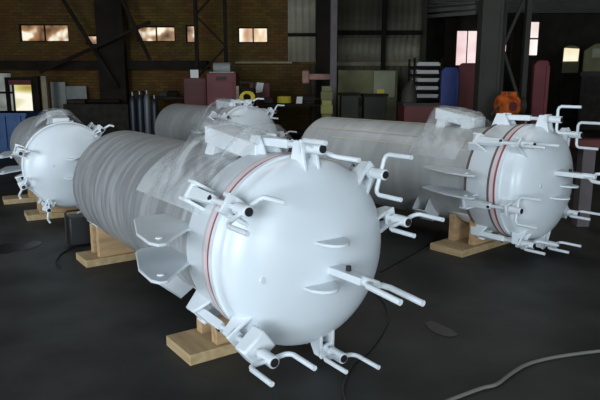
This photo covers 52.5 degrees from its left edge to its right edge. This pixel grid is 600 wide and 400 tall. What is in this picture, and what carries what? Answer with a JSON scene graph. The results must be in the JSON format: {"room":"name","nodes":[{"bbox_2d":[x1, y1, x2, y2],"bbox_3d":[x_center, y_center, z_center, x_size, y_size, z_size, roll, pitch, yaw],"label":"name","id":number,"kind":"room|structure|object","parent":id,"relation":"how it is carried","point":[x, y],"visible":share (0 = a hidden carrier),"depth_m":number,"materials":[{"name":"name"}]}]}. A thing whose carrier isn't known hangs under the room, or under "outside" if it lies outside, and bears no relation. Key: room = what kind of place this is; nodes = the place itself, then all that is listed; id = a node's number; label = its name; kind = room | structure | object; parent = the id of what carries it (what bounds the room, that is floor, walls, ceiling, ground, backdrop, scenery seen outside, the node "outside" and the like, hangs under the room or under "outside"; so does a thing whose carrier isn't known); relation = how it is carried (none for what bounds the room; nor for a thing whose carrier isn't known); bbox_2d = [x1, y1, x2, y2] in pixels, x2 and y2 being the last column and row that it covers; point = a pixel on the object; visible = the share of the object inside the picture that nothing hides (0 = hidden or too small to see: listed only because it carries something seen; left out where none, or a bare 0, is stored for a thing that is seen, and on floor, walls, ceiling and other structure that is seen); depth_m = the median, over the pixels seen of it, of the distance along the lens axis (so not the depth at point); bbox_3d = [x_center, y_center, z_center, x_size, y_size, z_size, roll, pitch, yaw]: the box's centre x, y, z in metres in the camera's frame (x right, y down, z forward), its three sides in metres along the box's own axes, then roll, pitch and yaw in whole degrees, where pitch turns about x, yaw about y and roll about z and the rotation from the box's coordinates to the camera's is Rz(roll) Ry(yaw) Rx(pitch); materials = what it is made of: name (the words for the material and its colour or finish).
{"room":"factory workshop","nodes":[
{"label":"factory workshop","id":0,"kind":"room"},
{"bbox_2d":[39,20,150,73],"bbox_3d":[-5.545,-4.125,16.412,3.090,1.393,0.070,0,11,0],"label":"brace","id":1,"kind":"object","parent":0,"point":[146,23],"visible":1,"depth_m":16.39,"materials":[{"name":"metal"}]},
{"bbox_2d":[0,0,315,134],"bbox_3d":[-5.025,-4.343,17.617,11.950,4.900,0.250,0,11,0],"label":"wall","id":2,"kind":"structure","parent":0,"point":[284,79],"depth_m":17.47,"materials":[{"name":"brown brick"}]},
{"bbox_2d":[0,72,15,110],"bbox_3d":[-8.912,-3.146,17.808,1.077,1.178,0.080,0,11,0],"label":"window","id":3,"kind":"structure","parent":2,"relation":"in","point":[3,105],"depth_m":17.82,"materials":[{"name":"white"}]},
{"bbox_2d":[4,77,34,110],"bbox_3d":[-8.153,-2.756,17.890,0.840,1.680,0.230,0,11,0],"label":"door","id":4,"kind":"structure","parent":2,"relation":"in","point":[23,86],"depth_m":17.84,"materials":[{"name":"glass"}]},
{"bbox_2d":[19,24,68,41],"bbox_3d":[-7.330,-4.795,17.482,1.415,0.498,0.080,0,11,0],"label":"window","id":5,"kind":"structure","parent":2,"relation":"in","point":[28,32],"depth_m":17.49,"materials":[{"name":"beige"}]},
{"bbox_2d":[86,35,96,44],"bbox_3d":[-5.967,-4.605,17.520,0.363,0.278,0.080,0,11,0],"label":"window","id":6,"kind":"structure","parent":2,"relation":"in","point":[92,38],"depth_m":17.53,"materials":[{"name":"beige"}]},
{"bbox_2d":[137,26,175,41],"bbox_3d":[-4.125,-4.768,17.488,1.108,0.443,0.080,0,11,0],"label":"window","id":7,"kind":"structure","parent":2,"relation":"in","point":[148,33],"depth_m":17.50,"materials":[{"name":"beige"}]},
{"bbox_2d":[186,25,198,42],"bbox_3d":[-3.093,-4.768,17.488,0.361,0.498,0.080,0,11,0],"label":"window","id":8,"kind":"structure","parent":2,"relation":"in","point":[189,28],"depth_m":17.49,"materials":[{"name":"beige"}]},
{"bbox_2d":[238,27,267,42],"bbox_3d":[-1.347,-4.741,17.493,0.866,0.443,0.080,0,11,0],"label":"window","id":9,"kind":"structure","parent":2,"relation":"in","point":[245,34],"depth_m":17.50,"materials":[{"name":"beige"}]},
{"bbox_2d":[288,33,315,36],"bbox_3d":[0.051,-4.710,17.336,0.794,0.100,0.040,0,11,0],"label":"trim","id":10,"kind":"structure","parent":2,"relation":"attached to","point":[289,34],"depth_m":17.32,"materials":[{"name":"metal"}]},
{"bbox_2d":[288,0,315,61],"bbox_3d":[0.051,-5.343,17.239,0.794,2.791,0.046,0,11,0],"label":"wall panel","id":11,"kind":"object","parent":2,"relation":"attached to","point":[301,13],"visible":0.94,"depth_m":17.33,"materials":[{"name":"grey metal"}]},
{"bbox_2d":[235,61,291,63],"bbox_3d":[-1.043,-3.928,17.368,1.628,0.070,0.070,0,11,0],"label":"pipe","id":12,"kind":"object","parent":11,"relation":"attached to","point":[236,62],"visible":1,"depth_m":17.34,"materials":[{"name":"grey metal"}]},
{"bbox_2d":[0,118,599,399],"bbox_3d":[1.500,-0.172,9.649,25.400,0.200,41.000,0,11,0],"label":"floor","id":13,"kind":"structure","parent":0,"point":[74,331],"depth_m":3.99,"materials":[{"name":"concrete"}]},
{"bbox_2d":[2,189,36,204],"bbox_3d":[-3.492,-0.196,8.280,1.020,0.378,0.300,-6,13,-28],"label":"cradle","id":14,"kind":"object","parent":13,"relation":"on","point":[30,197],"visible":0.06,"depth_m":8.08,"materials":[{"name":"brown wood"}]},
{"bbox_2d":[0,241,41,253],"bbox_3d":[-2.769,0.459,5.923,0.393,0.002,0.471,0,11,0],"label":"oil stain","id":15,"kind":"object","parent":13,"relation":"on","point":[5,248],"visible":1,"depth_m":5.94,"materials":[{"name":"black liquid"}]},
{"bbox_2d":[0,111,45,152],"bbox_3d":[-6.689,-1.576,13.959,1.353,0.887,1.080,0,11,0],"label":"bin","id":16,"kind":"object","parent":13,"relation":"on","point":[9,120],"visible":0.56,"depth_m":13.45,"materials":[{"name":"blue paint"}]},
{"bbox_2d":[33,76,41,110],"bbox_3d":[-7.190,-2.540,16.725,0.140,1.707,0.140,0,11,0],"label":"post","id":17,"kind":"object","parent":13,"relation":"on","point":[36,79],"visible":0.56,"depth_m":16.61,"materials":[{"name":"metal"}]},
{"bbox_2d":[41,76,49,115],"bbox_3d":[-6.888,-2.501,16.529,0.140,1.706,0.140,0,11,0],"label":"post","id":18,"kind":"object","parent":13,"relation":"on","point":[44,79],"visible":0.56,"depth_m":16.41,"materials":[{"name":"beige wood"}]},
{"bbox_2d":[24,196,78,220],"bbox_3d":[-2.730,-0.023,7.404,1.150,0.378,0.340,-6,13,-28],"label":"cradle","id":19,"kind":"object","parent":13,"relation":"on","point":[57,211],"visible":0.18,"depth_m":7.17,"materials":[{"name":"brown wood"}]},
{"bbox_2d":[0,110,113,222],"bbox_3d":[-3.252,-0.589,7.716,1.298,1.173,3.030,-7,13,-32],"label":"vessel","id":20,"kind":"object","parent":19,"relation":"on","point":[47,150],"visible":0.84,"depth_m":6.62,"materials":[{"name":"white paint"}]},
{"bbox_2d":[50,82,66,111],"bbox_3d":[-6.929,-2.619,17.545,0.425,1.544,0.040,0,11,0],"label":"board","id":21,"kind":"object","parent":13,"relation":"on","point":[58,89],"visible":0.51,"depth_m":17.45,"materials":[{"name":"grey metal"}]},
{"bbox_2d":[55,247,71,268],"bbox_3d":[-2.176,0.527,5.553,0.086,0.016,0.657,-2,11,-12],"label":"cable","id":22,"kind":"object","parent":13,"relation":"on","point":[60,254],"visible":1,"depth_m":5.59,"materials":[{"name":"black rubber"}]},
{"bbox_2d":[66,86,86,99],"bbox_3d":[-6.414,-2.564,17.556,0.581,1.432,0.040,0,11,0],"label":"board","id":23,"kind":"object","parent":13,"relation":"on","point":[72,92],"visible":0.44,"depth_m":17.43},
{"bbox_2d":[64,209,95,245],"bbox_3d":[-2.147,0.253,5.996,0.322,0.341,0.206,-6,13,-29],"label":"equipment case","id":24,"kind":"object","parent":13,"relation":"on","point":[77,227],"visible":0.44,"depth_m":5.91,"materials":[{"name":"black plastic"}]},
{"bbox_2d":[63,99,130,136],"bbox_3d":[-5.522,-2.235,16.785,1.760,1.084,0.600,0,11,0],"label":"bed","id":25,"kind":"object","parent":13,"relation":"on","point":[103,112],"visible":0.75,"depth_m":16.47,"materials":[{"name":"metal"}]},
{"bbox_2d":[76,220,135,267],"bbox_3d":[-1.513,0.331,5.659,1.050,0.359,0.320,-8,14,-34],"label":"cradle","id":26,"kind":"object","parent":13,"relation":"on","point":[105,249],"visible":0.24,"depth_m":5.40,"materials":[{"name":"brown wood"}]},
{"bbox_2d":[94,0,129,102],"bbox_3d":[-5.227,-4.193,16.908,0.750,4.880,0.300,0,11,0],"label":"steel column","id":27,"kind":"structure","parent":13,"relation":"on","point":[110,22],"depth_m":16.78,"materials":[{"name":"black metal"}]},
{"bbox_2d":[129,91,137,131],"bbox_3d":[-4.215,-2.087,15.387,0.170,1.336,0.170,0,11,0],"label":"bottle","id":28,"kind":"object","parent":13,"relation":"on","point":[132,102],"visible":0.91,"depth_m":15.30,"materials":[{"name":"grey metal"}]},
{"bbox_2d":[136,90,144,132],"bbox_3d":[-4.031,-2.099,15.385,0.170,1.360,0.170,0,11,0],"label":"bottle","id":29,"kind":"object","parent":13,"relation":"on","point":[140,106],"visible":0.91,"depth_m":15.31,"materials":[{"name":"grey metal"}]},
{"bbox_2d":[144,89,151,133],"bbox_3d":[-3.851,-2.111,15.382,0.170,1.385,0.170,0,11,0],"label":"bottle","id":30,"kind":"object","parent":13,"relation":"on","point":[147,104],"visible":0.88,"depth_m":15.31,"materials":[{"name":"grey metal"}]},
{"bbox_2d":[151,94,157,134],"bbox_3d":[-3.667,-2.050,15.394,0.170,1.262,0.170,0,11,0],"label":"bottle","id":31,"kind":"object","parent":13,"relation":"on","point":[154,105],"visible":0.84,"depth_m":15.30,"materials":[{"name":"grey metal"}]},
{"bbox_2d":[135,96,183,128],"bbox_3d":[-3.705,-2.214,16.483,1.419,1.162,0.800,0,11,0],"label":"workbench","id":32,"kind":"object","parent":13,"relation":"on","point":[151,97],"visible":0.12,"depth_m":15.99,"materials":[{"name":"metal"}]},
{"bbox_2d":[133,91,145,96],"bbox_3d":[-4.273,-2.842,16.257,0.320,0.158,0.160,0,11,0],"label":"motor","id":33,"kind":"object","parent":32,"relation":"on","point":[136,93],"visible":0.63,"depth_m":16.19,"materials":[{"name":"metal"}]},
{"bbox_2d":[158,92,167,96],"bbox_3d":[-3.659,-2.830,16.260,0.240,0.132,0.144,0,11,0],"label":"toolbox","id":34,"kind":"object","parent":32,"relation":"on","point":[160,94],"visible":1,"depth_m":16.19,"materials":[{"name":"grey metal"}]},
{"bbox_2d":[168,91,179,96],"bbox_3d":[-3.365,-2.842,16.257,0.320,0.158,0.160,0,11,0],"label":"motor","id":35,"kind":"object","parent":32,"relation":"on","point":[170,93],"visible":1,"depth_m":16.19,"materials":[{"name":"metal"}]},
{"bbox_2d":[183,78,206,105],"bbox_3d":[-2.583,-2.249,15.400,0.559,1.648,0.712,0,11,0],"label":"tall cabinet","id":36,"kind":"object","parent":13,"relation":"on","point":[195,89],"visible":0.41,"depth_m":14.96,"materials":[{"name":"red metal"}]},
{"bbox_2d":[190,70,198,77],"bbox_3d":[-2.618,-3.128,15.080,0.200,0.200,0.010,0,11,0],"label":"notice","id":37,"kind":"object","parent":36,"relation":"on","point":[193,73],"visible":1,"depth_m":15.08,"materials":[{"name":"white paper"}]},
{"bbox_2d":[166,286,237,365],"bbox_3d":[-0.269,0.683,3.878,1.110,0.359,0.340,-8,14,-34],"label":"cradle","id":38,"kind":"object","parent":13,"relation":"on","point":[203,343],"visible":0.19,"depth_m":3.60,"materials":[{"name":"brown wood"}]},
{"bbox_2d":[73,124,444,386],"bbox_3d":[-0.662,0.091,4.185,1.474,1.293,3.769,-8,14,-34],"label":"vessel","id":39,"kind":"object","parent":38,"relation":"on","point":[278,243],"visible":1,"depth_m":3.23,"materials":[{"name":"white paint"}]},
{"bbox_2d":[193,0,227,77],"bbox_3d":[-2.342,-4.019,16.025,0.857,4.880,0.120,0,11,0],"label":"lattice column","id":40,"kind":"structure","parent":13,"relation":"on","point":[195,11],"depth_m":15.91,"materials":[{"name":"metal"}]},
{"bbox_2d":[206,73,239,105],"bbox_3d":[-1.812,-2.177,14.748,0.756,1.760,0.820,0,11,0],"label":"tall cabinet","id":41,"kind":"object","parent":13,"relation":"on","point":[220,86],"visible":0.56,"depth_m":14.25,"materials":[{"name":"red metal"}]},
{"bbox_2d":[216,76,225,79],"bbox_3d":[-1.842,-2.839,14.203,0.240,0.090,0.008,0,11,0],"label":"vent","id":42,"kind":"object","parent":41,"relation":"attached to","point":[217,77],"depth_m":14.20,"materials":[{"name":"black metal"}]},
{"bbox_2d":[209,62,234,72],"bbox_3d":[-1.859,-3.155,14.514,0.600,0.250,0.240,0,11,0],"label":"motor","id":43,"kind":"object","parent":41,"relation":"on","point":[218,67],"visible":0.95,"depth_m":14.42,"materials":[{"name":"grey metal"}]},
{"bbox_2d":[239,82,255,105],"bbox_3d":[-1.159,-1.873,13.707,0.393,1.561,0.780,0,11,0],"label":"hose reel","id":44,"kind":"object","parent":13,"relation":"on","point":[246,96],"depth_m":13.38,"materials":[{"name":"metal"}]},
{"bbox_2d":[249,83,269,112],"bbox_3d":[-1.000,-2.161,15.271,0.500,1.527,0.180,0,11,0],"label":"machine","id":45,"kind":"object","parent":13,"relation":"on","point":[266,87],"visible":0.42,"depth_m":15.08,"materials":[{"name":"red metal"}]},
{"bbox_2d":[256,82,263,92],"bbox_3d":[-1.003,-2.775,15.018,0.220,0.260,0.062,0,11,0],"label":"card","id":46,"kind":"object","parent":45,"relation":"attached to","point":[259,87],"visible":0.86,"depth_m":15.01,"materials":[{"name":"white paper"}]},
{"bbox_2d":[262,103,320,133],"bbox_3d":[-0.182,-1.750,14.383,1.366,1.064,0.900,0,11,0],"label":"workbench","id":47,"kind":"object","parent":13,"relation":"on","point":[265,105],"visible":0.48,"depth_m":13.91,"materials":[{"name":"metal"}]},
{"bbox_2d":[263,97,272,102],"bbox_3d":[-0.751,-2.347,14.317,0.240,0.132,0.144,0,11,0],"label":"toolbox","id":48,"kind":"object","parent":47,"relation":"on","point":[266,99],"visible":0.89,"depth_m":14.25,"materials":[{"name":"metal"}]},
{"bbox_2d":[277,96,290,102],"bbox_3d":[-0.376,-2.360,14.314,0.339,0.160,0.284,0,11,0],"label":"coil","id":49,"kind":"object","parent":47,"relation":"on","point":[280,99],"visible":0.98,"depth_m":14.20,"materials":[{"name":"yellow"}]},
{"bbox_2d":[277,130,305,133],"bbox_3d":[-0.182,-1.608,14.411,1.166,0.030,0.700,0,11,0],"label":"shelf","id":50,"kind":"object","parent":47,"relation":"attached to","point":[285,131],"depth_m":14.41,"materials":[{"name":"metal"}]},
{"bbox_2d":[296,97,302,103],"bbox_3d":[-0.016,-2.325,14.153,0.154,0.154,0.070,0,11,0],"label":"card","id":51,"kind":"object","parent":47,"relation":"on","point":[299,99],"visible":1,"depth_m":14.14,"materials":[{"name":"white paper"}]},
{"bbox_2d":[301,95,318,102],"bbox_3d":[0.235,-2.379,14.310,0.400,0.198,0.200,0,11,0],"label":"vice","id":52,"kind":"object","parent":47,"relation":"on","point":[306,98],"visible":0.84,"depth_m":14.22,"materials":[{"name":"metal"}]},
{"bbox_2d":[300,65,329,138],"bbox_3d":[0.418,-2.414,15.399,0.830,1.974,0.650,0,11,0],"label":"drill","id":53,"kind":"object","parent":13,"relation":"on","point":[313,76],"visible":0.57,"depth_m":15.21,"materials":[{"name":"metal"}]},
{"bbox_2d":[316,0,329,117],"bbox_3d":[0.698,-4.155,16.712,0.500,4.880,0.300,0,11,0],"label":"steel column","id":54,"kind":"structure","parent":13,"relation":"on","point":[322,6],"depth_m":16.53,"materials":[{"name":"black metal"}]},
{"bbox_2d":[330,0,337,116],"bbox_3d":[0.804,-3.729,14.553,0.160,4.880,0.160,0,11,0],"label":"steel post","id":55,"kind":"object","parent":13,"relation":"on","point":[333,3],"visible":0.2,"depth_m":14.51,"materials":[{"name":"grey metal"}]},
{"bbox_2d":[338,93,359,118],"bbox_3d":[1.104,-1.759,13.770,0.452,1.319,0.560,0,11,0],"label":"crate","id":56,"kind":"object","parent":13,"relation":"on","point":[349,102],"visible":0.51,"depth_m":13.46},
{"bbox_2d":[341,293,388,399],"bbox_3d":[0.458,0.841,3.965,0.241,0.014,1.825,2,11,8],"label":"cable","id":57,"kind":"object","parent":13,"relation":"on","point":[382,300],"visible":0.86,"depth_m":3.64,"materials":[{"name":"black rubber"}]},
{"bbox_2d":[336,70,397,120],"bbox_3d":[1.864,-2.741,17.327,1.633,1.868,1.340,0,11,0],"label":"cabinet","id":58,"kind":"object","parent":13,"relation":"on","point":[348,81],"visible":0.41,"depth_m":16.68,"materials":[{"name":"metal"}]},
{"bbox_2d":[361,93,388,119],"bbox_3d":[1.668,-1.748,13.772,0.560,1.297,0.560,0,11,0],"label":"crate","id":59,"kind":"object","parent":13,"relation":"on","point":[374,105],"visible":0.51,"depth_m":13.46,"materials":[{"name":"black plastic"}]},
{"bbox_2d":[380,0,386,69],"bbox_3d":[2.583,-4.581,18.870,0.130,4.880,0.130,0,11,0],"label":"steel post","id":60,"kind":"object","parent":13,"relation":"on","point":[384,2],"visible":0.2,"depth_m":18.72,"materials":[{"name":"black metal"}]},
{"bbox_2d":[379,230,440,272],"bbox_3d":[1.132,0.470,5.845,0.084,0.014,1.697,6,13,29],"label":"cable","id":61,"kind":"object","parent":13,"relation":"on","point":[440,230],"visible":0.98,"depth_m":5.61,"materials":[{"name":"black rubber"}]},
{"bbox_2d":[396,101,441,123],"bbox_3d":[2.266,-1.295,11.772,0.717,1.182,0.860,0,11,0],"label":"bin","id":62,"kind":"object","parent":13,"relation":"on","point":[420,111],"visible":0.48,"depth_m":11.31,"materials":[{"name":"red metal"}]},
{"bbox_2d":[401,80,416,102],"bbox_3d":[2.080,-2.075,11.567,0.320,0.429,0.320,0,11,0],"label":"sack","id":63,"kind":"object","parent":62,"relation":"on","point":[409,94],"visible":0.99,"depth_m":11.47,"materials":[{"name":"grey fabric"}]},
{"bbox_2d":[408,58,442,101],"bbox_3d":[3.192,-2.557,15.702,0.721,2.136,0.800,0,11,0],"label":"storage rack","id":64,"kind":"object","parent":13,"relation":"on","point":[414,67],"visible":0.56,"depth_m":15.22,"materials":[{"name":"metal"}]},
{"bbox_2d":[411,70,438,73],"bbox_3d":[3.179,-3.258,15.492,0.563,0.086,0.741,0,11,0],"label":"stack","id":65,"kind":"object","parent":64,"relation":"on","point":[417,71],"visible":0.88,"depth_m":15.13,"materials":[{"name":"white paper"}]},
{"bbox_2d":[411,78,438,81],"bbox_3d":[3.186,-3.064,15.524,0.571,0.086,0.752,0,11,0],"label":"stack","id":66,"kind":"object","parent":64,"relation":"on","point":[416,79],"visible":0.88,"depth_m":15.16,"materials":[{"name":"white paper"}]},
{"bbox_2d":[410,74,439,75],"bbox_3d":[3.192,-3.198,15.576,0.631,0.060,0.800,0,11,0],"label":"shelf","id":67,"kind":"object","parent":64,"relation":"attached to","point":[410,74],"depth_m":15.19,"materials":[{"name":"metal"}]},
{"bbox_2d":[410,66,440,68],"bbox_3d":[3.192,-3.389,15.538,0.631,0.060,0.800,0,11,0],"label":"shelf","id":68,"kind":"object","parent":64,"relation":"attached to","point":[411,67],"depth_m":15.15,"materials":[{"name":"metal"}]},
{"bbox_2d":[412,62,439,65],"bbox_3d":[3.194,-3.448,15.448,0.580,0.086,0.753,0,11,0],"label":"stack","id":69,"kind":"object","parent":64,"relation":"on","point":[417,63],"visible":0.83,"depth_m":15.10,"materials":[{"name":"white paper"}]},
{"bbox_2d":[415,86,438,89],"bbox_3d":[3.183,-2.871,15.562,0.559,0.086,0.753,0,11,0],"label":"stack","id":70,"kind":"object","parent":64,"relation":"on","point":[416,87],"visible":0.79,"depth_m":15.21,"materials":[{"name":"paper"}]},
{"bbox_2d":[415,82,439,83],"bbox_3d":[3.192,-3.006,15.614,0.631,0.060,0.800,0,11,0],"label":"shelf","id":71,"kind":"object","parent":64,"relation":"attached to","point":[415,82],"depth_m":15.22,"materials":[{"name":"metal"}]},
{"bbox_2d":[417,94,438,97],"bbox_3d":[3.191,-2.678,15.605,0.563,0.086,0.744,0,11,0],"label":"stack","id":72,"kind":"object","parent":64,"relation":"on","point":[418,95],"visible":0.74,"depth_m":15.24,"materials":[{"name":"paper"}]},
{"bbox_2d":[416,90,439,91],"bbox_3d":[3.192,-2.812,15.652,0.631,0.060,0.800,0,11,0],"label":"shelf","id":73,"kind":"object","parent":64,"relation":"attached to","point":[416,90],"depth_m":15.26,"materials":[{"name":"metal"}]},
{"bbox_2d":[417,98,438,99],"bbox_3d":[3.192,-2.618,15.690,0.631,0.060,0.800,0,11,0],"label":"shelf","id":74,"kind":"object","parent":64,"relation":"attached to","point":[417,98],"depth_m":15.30,"materials":[{"name":"metal"}]},
{"bbox_2d":[425,321,456,336],"bbox_3d":[0.909,0.844,3.972,0.130,0.002,0.267,-7,13,-31],"label":"oil stain","id":75,"kind":"object","parent":13,"relation":"on","point":[435,327],"visible":1,"depth_m":3.96,"materials":[{"name":"black liquid"}]},
{"bbox_2d":[439,67,458,109],"bbox_3d":[3.096,-1.840,12.775,0.350,1.862,0.420,0,11,0],"label":"sheet","id":76,"kind":"object","parent":13,"relation":"on","point":[449,78],"visible":0.56,"depth_m":12.59,"materials":[{"name":"blue paint"}]},
{"bbox_2d":[442,16,457,67],"bbox_3d":[5.729,-5.089,23.459,0.500,4.100,0.200,0,11,0],"label":"steel post","id":77,"kind":"object","parent":13,"relation":"on","point":[450,24],"visible":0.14,"depth_m":23.17,"materials":[{"name":"black metal"}]},
{"bbox_2d":[457,63,474,113],"bbox_3d":[3.499,-1.900,12.866,0.414,1.945,0.420,0,11,0],"label":"sheet","id":78,"kind":"object","parent":13,"relation":"on","point":[466,70],"visible":0.29,"depth_m":12.69,"materials":[{"name":"red metal"}]},
{"bbox_2d":[430,210,509,257],"bbox_3d":[1.810,0.255,6.047,1.160,0.359,0.370,-9,15,-40],"label":"cradle","id":79,"kind":"object","parent":13,"relation":"on","point":[460,242],"visible":0.4,"depth_m":5.83,"materials":[{"name":"brown wood"}]},
{"bbox_2d":[301,105,599,254],"bbox_3d":[1.368,-0.347,6.311,1.402,1.328,3.764,-9,15,-40],"label":"vessel","id":80,"kind":"object","parent":79,"relation":"on","point":[512,180],"visible":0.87,"depth_m":5.58,"materials":[{"name":"white paint"}]},
{"bbox_2d":[472,0,504,126],"bbox_3d":[3.316,-2.954,10.629,0.560,4.880,0.500,0,11,0],"label":"steel column","id":81,"kind":"structure","parent":13,"relation":"on","point":[490,12],"depth_m":10.61,"materials":[{"name":"grey metal"}]},
{"bbox_2d":[490,91,526,123],"bbox_3d":[3.482,-1.131,10.358,0.595,1.408,0.385,-2,11,-12],"label":"motor","id":82,"kind":"object","parent":13,"relation":"on","point":[508,101],"visible":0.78,"depth_m":10.15,"materials":[{"name":"paint"}]},
{"bbox_2d":[499,0,532,123],"bbox_3d":[3.860,-3.012,10.924,0.525,4.880,0.120,0,11,0],"label":"lattice column","id":83,"kind":"structure","parent":13,"relation":"on","point":[528,3],"depth_m":10.93,"materials":[{"name":"grey metal"}]},
{"bbox_2d":[508,13,524,92],"bbox_3d":[8.379,-5.089,23.459,0.550,4.100,0.200,0,11,0],"label":"steel post","id":84,"kind":"object","parent":13,"relation":"on","point":[517,32],"visible":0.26,"depth_m":23.25,"materials":[{"name":"black metal"}]},
{"bbox_2d":[445,349,599,399],"bbox_3d":[1.349,0.945,3.421,1.507,0.020,0.160,-5,12,-25],"label":"hose","id":85,"kind":"object","parent":13,"relation":"on","point":[524,365],"visible":1,"depth_m":3.39,"materials":[{"name":"grey rubber"}]},
{"bbox_2d":[528,60,549,123],"bbox_3d":[4.511,-1.658,11.588,0.279,1.965,0.420,0,11,0],"label":"sheet","id":86,"kind":"object","parent":13,"relation":"on","point":[538,96],"visible":0.62,"depth_m":11.41,"materials":[{"name":"red metal"}]},
{"bbox_2d":[559,45,579,123],"bbox_3d":[9.936,-4.248,22.468,0.621,2.833,0.900,5,12,24],"label":"tall cabinet","id":87,"kind":"object","parent":13,"relation":"on","point":[571,53],"visible":0.97,"depth_m":21.99,"materials":[{"name":"yellow paint"}]},
{"bbox_2d":[571,149,595,226],"bbox_3d":[3.140,-0.145,6.729,0.140,0.878,0.140,0,11,0],"label":"post","id":88,"kind":"object","parent":13,"relation":"on","point":[582,200],"visible":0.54,"depth_m":6.68,"materials":[{"name":"grey metal"}]},
{"bbox_2d":[578,43,599,129],"bbox_3d":[10.109,-3.770,19.818,1.822,2.923,1.215,5,12,24],"label":"cabin","id":89,"kind":"object","parent":13,"relation":"on","point":[589,101],"visible":0.97,"depth_m":19.65,"materials":[{"name":"yellow paint"}]},
{"bbox_3d":[0.578,-1.168,13.428,0.253,0.291,0.400,0,11,0],"label":"tray","id":90,"kind":"object","parent":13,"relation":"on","visible":0},
{"bbox_3d":[0.578,-1.457,13.371,0.253,0.291,0.400,0,11,0],"label":"tray","id":91,"kind":"object","parent":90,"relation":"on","visible":0},
{"bbox_2d":[321,114,331,117],"bbox_3d":[0.578,-1.746,13.314,0.253,0.291,0.400,0,11,0],"label":"tray","id":92,"kind":"object","parent":91,"relation":"on","point":[322,115],"visible":0.19,"depth_m":13.11,"materials":[{"name":"yellow paint"}]},
{"bbox_2d":[320,100,332,113],"bbox_3d":[0.578,-2.035,13.257,0.253,0.291,0.400,0,11,0],"label":"tray","id":93,"kind":"object","parent":92,"relation":"on","point":[326,107],"visible":0.86,"depth_m":13.07,"materials":[{"name":"yellow"}]},
{"bbox_2d":[320,86,332,99],"bbox_3d":[0.578,-2.325,13.200,0.253,0.291,0.400,0,11,0],"label":"tray","id":94,"kind":"object","parent":93,"relation":"on","point":[326,93],"visible":1,"depth_m":13.01,"materials":[{"name":"yellow paint"}]},
{"bbox_3d":[-1.127,-0.562,10.187,1.160,0.359,0.340,-7,13,-33],"label":"cradle","id":95,"kind":"object","parent":13,"relation":"on","visible":0},
{"bbox_2d":[155,98,296,144],"bbox_3d":[-1.659,-1.210,10.596,1.462,1.190,3.383,-9,14,-37],"label":"vessel","id":96,"kind":"object","parent":95,"relation":"on","point":[186,122],"visible":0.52,"depth_m":9.92,"materials":[{"name":"white paint"}]},
{"bbox_2d":[338,38,419,61],"bbox_3d":[2.517,-4.778,19.379,2.604,0.742,0.046,0,11,0],"label":"wall","id":97,"kind":"structure","parent":0,"point":[349,49],"depth_m":19.37,"materials":[{"name":"grey metal"}]},
{"bbox_2d":[337,0,422,120],"bbox_3d":[2.384,-4.706,19.454,2.969,4.900,0.046,0,11,0],"label":"wall","id":98,"kind":"structure","parent":0,"point":[351,14],"depth_m":19.25,"materials":[{"name":"grey metal"}]},
{"bbox_2d":[337,62,412,65],"bbox_3d":[2.409,-4.340,19.387,2.919,0.120,0.220,0,11,0],"label":"trim","id":99,"kind":"structure","parent":98,"relation":"attached to","point":[338,63],"depth_m":19.28,"materials":[{"name":"grey metal"}]},
{"bbox_2d":[337,30,422,34],"bbox_3d":[2.409,-5.298,19.254,2.919,0.140,0.110,0,11,0],"label":"trim","id":100,"kind":"structure","parent":98,"relation":"attached to","point":[339,32],"depth_m":19.20,"materials":[{"name":"metal"}]},
{"bbox_2d":[419,0,427,100],"bbox_3d":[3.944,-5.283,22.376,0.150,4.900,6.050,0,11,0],"label":"steel column","id":101,"kind":"structure","parent":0,"point":[425,2],"depth_m":19.31,"materials":[{"name":"black metal"}]},
{"bbox_2d":[424,13,599,117],"bbox_3d":[8.934,-5.893,25.466,10.131,4.900,0.250,0,11,0],"label":"wall","id":102,"kind":"structure","parent":0,"point":[558,31],"depth_m":25.20,"materials":[{"name":"black metal"}]},
{"bbox_2d":[456,30,476,65],"bbox_3d":[6.955,-6.325,25.335,1.127,1.453,0.080,0,11,0],"label":"window","id":103,"kind":"structure","parent":102,"relation":"in","point":[466,39],"depth_m":25.34,"materials":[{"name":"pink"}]},
{"bbox_2d":[529,21,540,55],"bbox_3d":[9.628,-6.701,25.261,0.600,1.404,0.080,0,11,0],"label":"window","id":104,"kind":"structure","parent":102,"relation":"in","point":[535,25],"depth_m":25.26,"materials":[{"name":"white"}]},
{"bbox_2d":[427,0,599,17],"bbox_3d":[1.500,-4.607,8.774,25.400,1.159,33.400,0,11,0],"label":"ceiling","id":105,"kind":"structure","parent":0,"point":[447,8],"depth_m":22.20,"materials":[{"name":"grey metal"}]},
{"bbox_2d":[61,0,118,88],"bbox_3d":[-5.709,-4.279,16.483,1.486,2.489,0.070,0,11,0],"label":"brace","id":106,"kind":"object","parent":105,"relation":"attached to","point":[64,2],"visible":1,"depth_m":16.46,"materials":[{"name":"metal"}]},
{"bbox_2d":[120,0,151,60],"bbox_3d":[-4.397,-4.593,16.218,0.795,1.709,0.070,0,11,0],"label":"brace","id":107,"kind":"object","parent":105,"relation":"attached to","point":[123,2],"visible":1,"depth_m":16.20,"materials":[{"name":"metal"}]},
{"bbox_3d":[-11.100,-1.923,5.354,0.200,4.900,25.250,0,11,0],"label":"wall","id":108,"kind":"structure","parent":0,"visible":0},
{"bbox_2d":[0,60,208,68],"bbox_3d":[-6.790,-3.816,17.186,8.379,0.240,0.300,0,11,0],"label":"rail","id":109,"kind":"object","parent":108,"relation":"attached to","point":[4,64],"visible":0.78,"depth_m":17.04,"materials":[{"name":"metal"}]},
{"bbox_3d":[4.639,-0.145,6.729,0.140,0.878,0.140,0,11,0],"label":"post","id":110,"kind":"object","parent":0,"visible":0},
{"bbox_2d":[569,138,599,147],"bbox_3d":[4.069,-0.620,6.635,2.200,0.090,0.200,0,11,0],"label":"rail","id":111,"kind":"object","parent":110,"relation":"on","point":[584,142],"visible":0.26,"depth_m":6.54,"materials":[{"name":"red metal"}]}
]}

